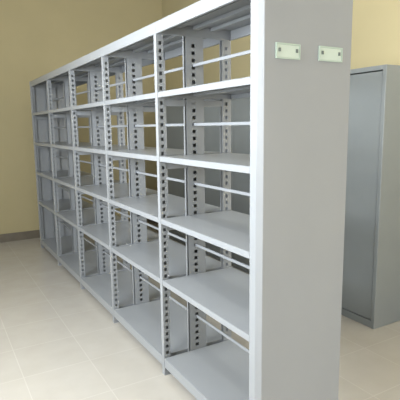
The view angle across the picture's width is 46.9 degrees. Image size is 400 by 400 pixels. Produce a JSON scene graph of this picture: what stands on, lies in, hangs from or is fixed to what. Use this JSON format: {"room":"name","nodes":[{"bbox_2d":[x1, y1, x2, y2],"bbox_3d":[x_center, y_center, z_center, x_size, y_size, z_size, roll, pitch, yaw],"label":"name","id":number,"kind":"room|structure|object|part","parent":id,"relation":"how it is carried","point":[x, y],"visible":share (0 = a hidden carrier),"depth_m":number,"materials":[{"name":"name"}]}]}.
{"room":"storage room","nodes":[
{"label":"storage room","id":0,"kind":"room"},
{"bbox_2d":[0,0,161,233],"bbox_3d":[-2.732,-1.310,6.860,5.070,3.860,0.120,-6,10,-30],"label":"wall","id":1,"kind":"structure","parent":0,"point":[38,38],"depth_m":6.96,"materials":[{"name":"beige paint"}]},
{"bbox_2d":[0,218,157,242],"bbox_3d":[-2.676,0.543,7.095,4.830,0.125,0.012,-6,10,-30],"label":"baseboard","id":2,"kind":"structure","parent":1,"relation":"attached to","point":[32,234],"depth_m":7.06,"materials":[{"name":"brown tile"}]},
{"bbox_2d":[0,223,399,399],"bbox_3d":[-0.193,1.286,2.913,5.070,0.100,10.090,-6,10,-30],"label":"floor","id":3,"kind":"structure","parent":0,"point":[58,341],"depth_m":3.54,"materials":[{"name":"beige tile"}]},
{"bbox_2d":[29,0,352,399],"bbox_3d":[-0.781,-0.162,4.400,0.553,2.311,5.119,-6,10,-30],"label":"shelving rack","id":4,"kind":"object","parent":3,"relation":"on","point":[288,308],"visible":1,"depth_m":2.85,"materials":[{"name":"metal"}]},
{"bbox_3d":[-2.261,-0.428,6.419,0.048,2.236,0.035,-6,10,-30],"label":"post","id":5,"kind":"part","parent":4,"relation":"part of","materials":[{"name":"grey metal"}]},
{"bbox_3d":[-1.801,-1.129,5.999,0.550,0.034,0.959,-6,10,-30],"label":"shelf","id":6,"kind":"part","parent":4,"relation":"part of","materials":[{"name":"grey metal"}]},
{"bbox_3d":[-2.064,-0.490,6.569,0.551,2.307,0.037,-6,10,-30],"label":"panel","id":7,"kind":"part","parent":4,"relation":"part of","materials":[{"name":"grey metal"}]},
{"bbox_3d":[-1.757,-0.300,5.566,0.048,2.236,0.035,-6,10,-30],"label":"post","id":8,"kind":"part","parent":4,"relation":"part of","materials":[{"name":"grey metal"}]},
{"bbox_3d":[-2.055,-0.450,6.538,0.145,2.236,0.035,-6,10,-30],"label":"post","id":9,"kind":"part","parent":4,"relation":"part of","materials":[{"name":"grey metal"}]},
{"bbox_3d":[-1.798,-1.520,5.923,0.550,0.069,0.999,-6,10,-30],"label":"panel","id":10,"kind":"part","parent":4,"relation":"part of","materials":[{"name":"grey metal"}]},
{"bbox_3d":[-1.796,-0.737,6.061,0.550,0.034,0.959,-6,10,-30],"label":"shelf","id":11,"kind":"part","parent":4,"relation":"part of","materials":[{"name":"grey metal"}]},
{"bbox_3d":[-1.791,-0.339,6.124,0.550,0.034,0.959,-6,10,-30],"label":"shelf","id":12,"kind":"part","parent":4,"relation":"part of","materials":[{"name":"grey metal"}]},
{"bbox_3d":[-1.786,0.070,6.188,0.550,0.034,0.959,-6,10,-30],"label":"shelf","id":13,"kind":"part","parent":4,"relation":"part of","materials":[{"name":"grey metal"}]},
{"bbox_3d":[-1.779,0.631,6.277,0.550,0.066,0.959,-6,10,-30],"label":"shelf","id":14,"kind":"part","parent":4,"relation":"part of","materials":[{"name":"grey metal"}]},
{"bbox_3d":[-1.297,-1.000,5.145,0.550,0.034,0.959,-6,10,-30],"label":"shelf","id":15,"kind":"part","parent":4,"relation":"part of","materials":[{"name":"grey metal"}]},
{"bbox_3d":[-1.551,-0.321,5.684,0.145,2.236,0.035,-6,10,-30],"label":"post","id":16,"kind":"part","parent":4,"relation":"part of","materials":[{"name":"grey metal"}]},
{"bbox_3d":[-1.252,-0.171,4.712,0.048,2.236,0.035,-6,10,-30],"label":"post","id":17,"kind":"part","parent":4,"relation":"part of","materials":[{"name":"grey metal"}]},
{"bbox_3d":[-1.293,-1.392,5.069,0.550,0.069,0.999,-6,10,-30],"label":"panel","id":18,"kind":"part","parent":4,"relation":"part of","materials":[{"name":"grey metal"}]},
{"bbox_3d":[-1.292,-0.608,5.207,0.550,0.034,0.959,-6,10,-30],"label":"shelf","id":19,"kind":"part","parent":4,"relation":"part of","materials":[{"name":"grey metal"}]},
{"bbox_3d":[-1.287,-0.211,5.270,0.550,0.034,0.959,-6,10,-30],"label":"shelf","id":20,"kind":"part","parent":4,"relation":"part of","materials":[{"name":"grey metal"}]},
{"bbox_3d":[-1.281,0.199,5.335,0.550,0.034,0.959,-6,10,-30],"label":"shelf","id":21,"kind":"part","parent":4,"relation":"part of","materials":[{"name":"grey metal"}]},
{"bbox_3d":[-1.274,0.759,5.423,0.550,0.066,0.959,-6,10,-30],"label":"shelf","id":22,"kind":"part","parent":4,"relation":"part of","materials":[{"name":"grey metal"}]},
{"bbox_3d":[-1.332,-0.344,5.810,0.068,2.236,0.035,-6,10,-30],"label":"post","id":23,"kind":"part","parent":4,"relation":"part of","materials":[{"name":"grey metal"}]},
{"bbox_3d":[-1.046,-0.193,4.830,0.145,2.236,0.035,-6,10,-30],"label":"post","id":24,"kind":"part","parent":4,"relation":"part of","materials":[{"name":"grey metal"}]},
{"bbox_3d":[-0.748,-0.043,3.858,0.048,2.236,0.035,-6,10,-30],"label":"post","id":25,"kind":"part","parent":4,"relation":"part of","materials":[{"name":"grey metal"}]},
{"bbox_3d":[-0.789,-1.264,4.215,0.550,0.069,0.999,-6,10,-30],"label":"panel","id":26,"kind":"part","parent":4,"relation":"part of","materials":[{"name":"grey metal"}]},
{"bbox_3d":[-0.792,-0.872,4.291,0.550,0.034,0.959,-6,10,-30],"label":"shelf","id":27,"kind":"part","parent":4,"relation":"part of","materials":[{"name":"grey metal"}]},
{"bbox_3d":[-0.787,-0.480,4.353,0.550,0.034,0.959,-6,10,-30],"label":"shelf","id":28,"kind":"part","parent":4,"relation":"part of","materials":[{"name":"grey metal"}]},
{"bbox_3d":[-0.782,-0.082,4.416,0.550,0.034,0.959,-6,10,-30],"label":"shelf","id":29,"kind":"part","parent":4,"relation":"part of","materials":[{"name":"grey metal"}]},
{"bbox_3d":[-0.777,0.327,4.481,0.550,0.034,0.959,-6,10,-30],"label":"shelf","id":30,"kind":"part","parent":4,"relation":"part of","materials":[{"name":"grey metal"}]},
{"bbox_3d":[-0.770,0.888,4.569,0.550,0.066,0.959,-6,10,-30],"label":"shelf","id":31,"kind":"part","parent":4,"relation":"part of","materials":[{"name":"grey metal"}]},
{"bbox_3d":[-0.827,-0.215,4.956,0.068,2.236,0.035,-6,10,-30],"label":"post","id":32,"kind":"part","parent":4,"relation":"part of","materials":[{"name":"grey metal"}]},
{"bbox_3d":[-0.542,-0.064,3.976,0.145,2.236,0.035,-6,10,-30],"label":"post","id":33,"kind":"part","parent":4,"relation":"part of","materials":[{"name":"grey metal"}]},
{"bbox_3d":[-0.284,-1.135,3.361,0.550,0.069,0.999,-6,10,-30],"label":"panel","id":34,"kind":"part","parent":4,"relation":"part of","materials":[{"name":"grey metal"}]},
{"bbox_3d":[-0.243,0.086,3.004,0.048,2.236,0.035,-6,10,-30],"label":"post","id":35,"kind":"part","parent":4,"relation":"part of","materials":[{"name":"grey metal"}]},
{"bbox_3d":[-0.287,-0.743,3.438,0.550,0.034,0.959,-6,10,-30],"label":"shelf","id":36,"kind":"part","parent":4,"relation":"part of","materials":[{"name":"grey metal"}]},
{"bbox_3d":[-0.282,-0.351,3.500,0.550,0.034,0.959,-6,10,-30],"label":"shelf","id":37,"kind":"part","parent":4,"relation":"part of","materials":[{"name":"grey metal"}]},
{"bbox_3d":[-0.278,0.046,3.562,0.550,0.034,0.959,-6,10,-30],"label":"shelf","id":38,"kind":"part","parent":4,"relation":"part of","materials":[{"name":"grey metal"}]},
{"bbox_3d":[-0.272,0.456,3.627,0.550,0.034,0.959,-6,10,-30],"label":"shelf","id":39,"kind":"part","parent":4,"relation":"part of","materials":[{"name":"grey metal"}]},
{"bbox_3d":[-0.323,-0.087,4.102,0.068,2.236,0.035,-6,10,-30],"label":"post","id":40,"kind":"part","parent":4,"relation":"part of","materials":[{"name":"grey metal"}]},
{"bbox_3d":[-0.265,1.016,3.716,0.550,0.066,0.959,-6,10,-30],"label":"shelf","id":41,"kind":"part","parent":4,"relation":"part of","materials":[{"name":"grey metal"}]},
{"bbox_3d":[-0.037,0.064,3.123,0.145,2.236,0.035,-6,10,-30],"label":"post","id":42,"kind":"part","parent":4,"relation":"part of","materials":[{"name":"grey metal"}]},
{"bbox_3d":[0.220,-1.007,2.508,0.550,0.069,0.999,-6,10,-30],"label":"panel","id":43,"kind":"part","parent":4,"relation":"part of","materials":[{"name":"grey metal"}]},
{"bbox_3d":[0.217,-0.615,2.584,0.550,0.034,0.959,-6,10,-30],"label":"shelf","id":44,"kind":"part","parent":4,"relation":"part of","materials":[{"name":"grey metal"}]},
{"bbox_3d":[0.222,-0.223,2.646,0.550,0.034,0.959,-6,10,-30],"label":"shelf","id":45,"kind":"part","parent":4,"relation":"part of","materials":[{"name":"grey metal"}]},
{"bbox_3d":[0.227,0.175,2.709,0.550,0.034,0.959,-6,10,-30],"label":"shelf","id":46,"kind":"part","parent":4,"relation":"part of","materials":[{"name":"grey metal"}]},
{"bbox_3d":[0.232,0.584,2.773,0.550,0.034,0.959,-6,10,-30],"label":"shelf","id":47,"kind":"part","parent":4,"relation":"part of","materials":[{"name":"grey metal"}]},
{"bbox_3d":[0.239,1.145,2.862,0.550,0.066,0.959,-6,10,-30],"label":"shelf","id":48,"kind":"part","parent":4,"relation":"part of","materials":[{"name":"grey metal"}]},
{"bbox_3d":[0.182,0.042,3.249,0.068,2.236,0.035,-6,10,-30],"label":"post","id":49,"kind":"part","parent":4,"relation":"part of","materials":[{"name":"grey metal"}]},
{"bbox_3d":[0.262,0.214,2.150,0.048,2.236,0.035,-6,10,-30],"label":"post","id":50,"kind":"part","parent":4,"relation":"part of","materials":[{"name":"grey metal"}]},
{"bbox_3d":[0.496,0.161,2.239,0.551,2.307,0.037,-6,10,-30],"label":"panel","id":51,"kind":"part","parent":4,"relation":"part of","materials":[{"name":"grey metal"}]},
{"bbox_2d":[166,64,399,328],"bbox_3d":[0.589,-0.261,5.514,0.460,2.125,4.100,-6,10,-30],"label":"tall cabinet","id":52,"kind":"object","parent":3,"relation":"on","point":[371,257],"visible":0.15,"depth_m":3.83,"materials":[{"name":"grey metal"}]},
{"bbox_3d":[-0.355,-0.447,6.694,0.020,2.013,1.001,-6,10,-30],"label":"panel","id":53,"kind":"part","parent":52,"relation":"part of","materials":[{"name":"grey paint"}]},
{"bbox_3d":[0.152,-0.318,5.836,0.020,2.013,1.001,-6,10,-30],"label":"panel","id":54,"kind":"part","parent":52,"relation":"part of","materials":[{"name":"grey paint"}]},
{"bbox_3d":[0.659,-0.189,4.978,0.020,2.013,1.001,-6,10,-30],"label":"panel","id":55,"kind":"part","parent":52,"relation":"part of","materials":[{"name":"grey paint"}]},
{"bbox_3d":[1.167,-0.060,4.120,0.020,2.013,1.001,-6,10,-30],"label":"panel","id":56,"kind":"part","parent":52,"relation":"part of","materials":[{"name":"grey paint"}]},
{"bbox_3d":[0.576,-1.292,5.351,0.460,0.036,4.030,-6,10,-30],"label":"panel","id":57,"kind":"part","parent":52,"relation":"part of","materials":[{"name":"grey paint"}]},
{"bbox_3d":[1.615,0.000,3.779,0.460,2.125,0.035,-6,10,-30],"label":"panel","id":58,"kind":"part","parent":52,"relation":"part of","materials":[{"name":"grey paint"}]},
{"bbox_2d":[162,0,399,90],"bbox_3d":[1.919,-0.891,3.834,0.120,3.860,9.850,-6,10,-30],"label":"wall","id":59,"kind":"structure","parent":0,"point":[375,41],"depth_m":4.33,"materials":[{"name":"beige paint"}]}
]}

